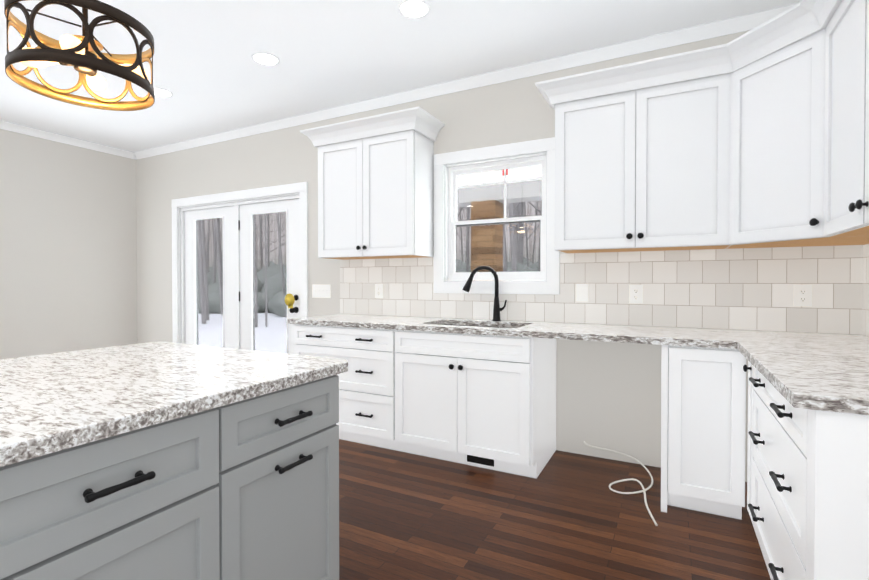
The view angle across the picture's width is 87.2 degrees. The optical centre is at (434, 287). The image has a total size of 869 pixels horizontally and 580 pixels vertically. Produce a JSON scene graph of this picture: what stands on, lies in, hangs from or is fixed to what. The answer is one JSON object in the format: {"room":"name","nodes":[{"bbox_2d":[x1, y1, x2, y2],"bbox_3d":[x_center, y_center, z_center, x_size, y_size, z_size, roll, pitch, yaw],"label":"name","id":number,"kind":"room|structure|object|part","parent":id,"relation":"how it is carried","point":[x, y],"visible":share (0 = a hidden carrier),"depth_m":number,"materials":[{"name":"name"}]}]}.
{"room":"kitchen","nodes":[
{"label":"kitchen","id":0,"kind":"room"},
{"bbox_2d":[0,129,136,358],"bbox_3d":[-5.249,-0.214,2.684,0.150,2.770,6.650,0,1,27],"label":"wall","id":1,"kind":"structure","parent":0,"point":[68,247],"depth_m":4.93,"materials":[{"name":"grey paint"}]},
{"bbox_2d":[0,120,131,158],"bbox_3d":[-5.119,-1.562,2.691,0.060,0.072,6.330,0,1,27],"label":"crown molding","id":2,"kind":"structure","parent":1,"relation":"attached to","point":[5,125],"depth_m":4.88,"materials":[{"name":"white wood"}]},
{"bbox_2d":[0,0,800,151],"bbox_3d":[-2.153,-1.642,1.143,7.050,0.120,6.800,0,1,27],"label":"ceiling","id":3,"kind":"structure","parent":0,"point":[211,75],"depth_m":3.05,"materials":[{"name":"white paint"}]},
{"bbox_2d":[4,0,154,110],"bbox_3d":[-1.185,-1.130,1.547,0.400,0.912,0.400,0,1,27],"label":"pendant light","id":4,"kind":"object","parent":3,"relation":"hanging from","point":[83,55],"visible":1,"depth_m":1.50,"materials":[{"name":"brown metal"}]},
{"bbox_2d":[153,87,172,96],"bbox_3d":[-2.268,-1.608,3.773,0.192,0.006,0.192,0,1,27],"label":"recessed light","id":5,"kind":"object","parent":3,"relation":"in","point":[160,92],"visible":0.69,"depth_m":3.77,"materials":[{"name":"white plastic"}]},
{"bbox_2d":[251,52,279,65],"bbox_3d":[-1.186,-1.602,3.210,0.192,0.006,0.192,0,1,27],"label":"recessed light","id":6,"kind":"object","parent":3,"relation":"in","point":[265,58],"visible":1,"depth_m":3.20,"materials":[{"name":"white plastic"}]},
{"bbox_2d":[397,0,430,18],"bbox_3d":[-0.117,-1.595,2.620,0.192,0.006,0.192,0,1,27],"label":"recessed light","id":7,"kind":"object","parent":3,"relation":"in","point":[414,9],"visible":1,"depth_m":2.61,"materials":[{"name":"white plastic"}]},
{"bbox_2d":[136,16,856,481],"bbox_3d":[-0.620,-0.230,4.109,7.050,2.770,0.150,0,1,27],"label":"wall","id":8,"kind":"structure","parent":0,"point":[608,394],"depth_m":3.56,"materials":[{"name":"grey paint"}]},
{"bbox_2d":[172,182,307,342],"bbox_3d":[-2.089,0.074,4.819,2.043,2.146,0.092,0,1,27],"label":"door frame","id":9,"kind":"structure","parent":8,"relation":"attached to","point":[301,188],"depth_m":4.76,"materials":[{"name":"white wood"}]},
{"bbox_2d":[181,194,299,353],"bbox_3d":[-2.078,0.125,4.841,1.838,2.044,0.164,0,1,27],"label":"french door","id":10,"kind":"structure","parent":8,"relation":"in","point":[240,274],"depth_m":4.80,"materials":[{"name":"white wood"}]},
{"bbox_3d":[-2.069,0.054,4.857,1.442,1.655,0.006,0,1,27],"label":"glass","id":11,"kind":"part","parent":10,"relation":"part of","materials":[{"name":"clear glass"}]},
{"bbox_2d":[312,284,330,297],"bbox_3d":[-1.044,0.036,4.239,0.216,0.122,0.016,0,1,27],"label":"light switch","id":12,"kind":"object","parent":8,"relation":"attached to","point":[320,291],"visible":1,"depth_m":4.23,"materials":[{"name":"white plastic"}]},
{"bbox_2d":[300,106,444,259],"bbox_3d":[-0.519,-0.772,3.725,1.137,1.056,0.423,0,1,27],"label":"upper cabinet","id":13,"kind":"object","parent":8,"relation":"attached to","point":[375,186],"visible":1,"depth_m":3.59,"materials":[{"name":"white paint"}]},
{"bbox_2d":[132,2,835,159],"bbox_3d":[-0.668,-1.577,4.000,6.750,0.072,0.060,0,1,27],"label":"crown molding","id":14,"kind":"structure","parent":8,"relation":"attached to","point":[725,27],"depth_m":3.36,"materials":[{"name":"white wood"}]},
{"bbox_2d":[434,137,559,293],"bbox_3d":[0.470,-0.508,3.512,1.004,1.113,0.147,0,1,27],"label":"window","id":15,"kind":"structure","parent":8,"relation":"in","point":[497,217],"depth_m":3.51,"materials":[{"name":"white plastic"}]},
{"bbox_2d":[340,245,859,334],"bbox_3d":[0.741,0.005,3.315,3.600,0.488,0.008,0,1,27],"label":"tile backsplash","id":16,"kind":"structure","parent":8,"relation":"attached to","point":[744,289],"depth_m":2.92,"materials":[{"name":"beige tile"}]},
{"bbox_2d":[375,284,382,297],"bbox_3d":[-0.479,0.032,3.939,0.082,0.124,0.009,0,1,27],"label":"electrical outlet","id":17,"kind":"object","parent":16,"relation":"attached to","point":[378,290],"visible":1,"depth_m":3.94,"materials":[{"name":"white plastic"}]},
{"bbox_2d":[576,284,588,301],"bbox_3d":[1.020,0.038,3.155,0.082,0.124,0.016,0,1,27],"label":"switch","id":18,"kind":"object","parent":16,"relation":"attached to","point":[582,291],"visible":1,"depth_m":3.16,"materials":[{"name":"white plastic"}]},
{"bbox_2d":[629,285,642,303],"bbox_3d":[1.324,0.046,3.001,0.082,0.124,0.009,0,1,27],"label":"electrical outlet","id":19,"kind":"object","parent":16,"relation":"attached to","point":[635,294],"visible":1,"depth_m":3.00,"materials":[{"name":"white plastic"}]},
{"bbox_2d":[794,285,811,306],"bbox_3d":[2.097,0.047,2.599,0.082,0.124,0.009,0,1,27],"label":"electrical outlet","id":20,"kind":"object","parent":16,"relation":"attached to","point":[802,295],"visible":1,"depth_m":2.60,"materials":[{"name":"white plastic"}]},
{"bbox_2d":[551,48,726,252],"bbox_3d":[1.268,-0.763,2.853,0.948,1.055,0.323,0,1,27],"label":"upper cabinet","id":21,"kind":"object","parent":8,"relation":"attached to","point":[641,150],"depth_m":2.69,"materials":[{"name":"white paint"}]},
{"bbox_2d":[339,439,770,579],"bbox_3d":[-2.153,1.248,1.175,7.050,0.120,6.800,0,1,27],"label":"floor","id":22,"kind":"structure","parent":0,"point":[562,516],"depth_m":2.25,"materials":[{"name":"brown wood"}]},
{"bbox_2d":[0,405,227,579],"bbox_3d":[-1.303,0.752,1.026,1.110,0.876,1.030,0,1,27],"label":"base cabinet","id":23,"kind":"object","parent":22,"relation":"on","point":[150,502],"depth_m":1.02,"materials":[{"name":"grey paint"}]},
{"bbox_2d":[228,375,338,579],"bbox_3d":[-0.950,0.744,1.705,1.110,0.876,0.500,0,1,27],"label":"base cabinet","id":24,"kind":"object","parent":22,"relation":"on","point":[247,489],"depth_m":1.44,"materials":[{"name":"grey paint"}]},
{"bbox_2d":[0,342,347,466],"bbox_3d":[-1.376,0.296,0.890,1.182,0.038,2.410,0,1,27],"label":"countertop","id":25,"kind":"structure","parent":24,"relation":"on","point":[53,402],"depth_m":1.28,"materials":[{"name":"white stone"}]},
{"bbox_2d":[293,324,392,449],"bbox_3d":[-0.553,0.722,3.645,0.946,0.876,0.629,0,1,27],"label":"base cabinet","id":26,"kind":"object","parent":22,"relation":"on","point":[366,389],"depth_m":3.29,"materials":[{"name":"white paint"}]},
{"bbox_2d":[288,314,868,363],"bbox_3d":[0.595,0.382,3.028,3.588,0.258,0.655,0,1,27],"label":"countertop","id":27,"kind":"structure","parent":26,"relation":"on","point":[674,336],"depth_m":2.75,"materials":[{"name":"white stone"}]},
{"bbox_2d":[462,266,506,320],"bbox_3d":[0.371,0.045,3.382,0.330,0.409,0.066,0,1,0],"label":"faucet","id":28,"kind":"object","parent":27,"relation":"on","point":[497,309],"visible":1,"depth_m":3.37,"materials":[{"name":"black metal"}]},
{"bbox_2d":[393,330,555,478],"bbox_3d":[0.296,0.727,3.204,0.967,0.876,0.629,0,1,27],"label":"base cabinet","id":29,"kind":"object","parent":22,"relation":"on","point":[397,392],"depth_m":2.91,"materials":[{"name":"white paint"}]},
{"bbox_2d":[584,441,657,525],"bbox_3d":[1.067,1.119,2.707,0.480,0.102,0.794,0,1,27],"label":"cable","id":30,"kind":"object","parent":22,"relation":"on","point":[645,500],"visible":1,"depth_m":2.67,"materials":[{"name":"white plastic"}]},
{"bbox_2d":[661,345,745,519],"bbox_3d":[1.492,0.734,2.581,0.367,0.876,0.628,0,1,27],"label":"base cabinet","id":31,"kind":"object","parent":22,"relation":"on","point":[703,389],"depth_m":2.31,"materials":[{"name":"white paint"}]},
{"bbox_2d":[743,361,868,579],"bbox_3d":[1.496,0.746,1.566,0.638,0.877,1.170,0,1,27],"label":"base cabinet","id":32,"kind":"object","parent":22,"relation":"on","point":[808,490],"visible":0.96,"depth_m":1.25,"materials":[{"name":"white paint"}]},
{"bbox_2d":[732,338,868,414],"bbox_3d":[1.476,0.289,1.536,0.648,0.037,1.140,0,1,27],"label":"countertop","id":33,"kind":"structure","parent":32,"relation":"on","point":[820,371],"depth_m":1.50,"materials":[{"name":"white stone"}]},
{"bbox_3d":[0.873,-0.178,-0.499,0.150,2.770,6.650,0,1,27],"label":"wall","id":34,"kind":"structure","parent":0,"visible":0},
{"bbox_2d":[727,0,822,247],"bbox_3d":[1.691,-0.759,2.274,0.345,1.051,0.345,0,1,27],"label":"upper cabinet","id":35,"kind":"object","parent":34,"relation":"attached to","point":[757,137],"depth_m":2.26,"materials":[{"name":"white paint"}]},
{"bbox_2d":[819,0,868,239],"bbox_3d":[1.667,-0.748,1.539,0.323,1.055,0.990,0,1,27],"label":"upper cabinet","id":36,"kind":"object","parent":34,"relation":"attached to","point":[844,154],"depth_m":1.84,"materials":[{"name":"white paint"}]},
{"bbox_2d":[860,244,868,335],"bbox_3d":[1.717,0.028,1.301,0.009,0.488,2.640,0,1,27],"label":"tile backsplash","id":37,"kind":"structure","parent":34,"relation":"attached to","point":[864,249],"depth_m":2.46,"materials":[{"name":"beige tile"}]}
]}

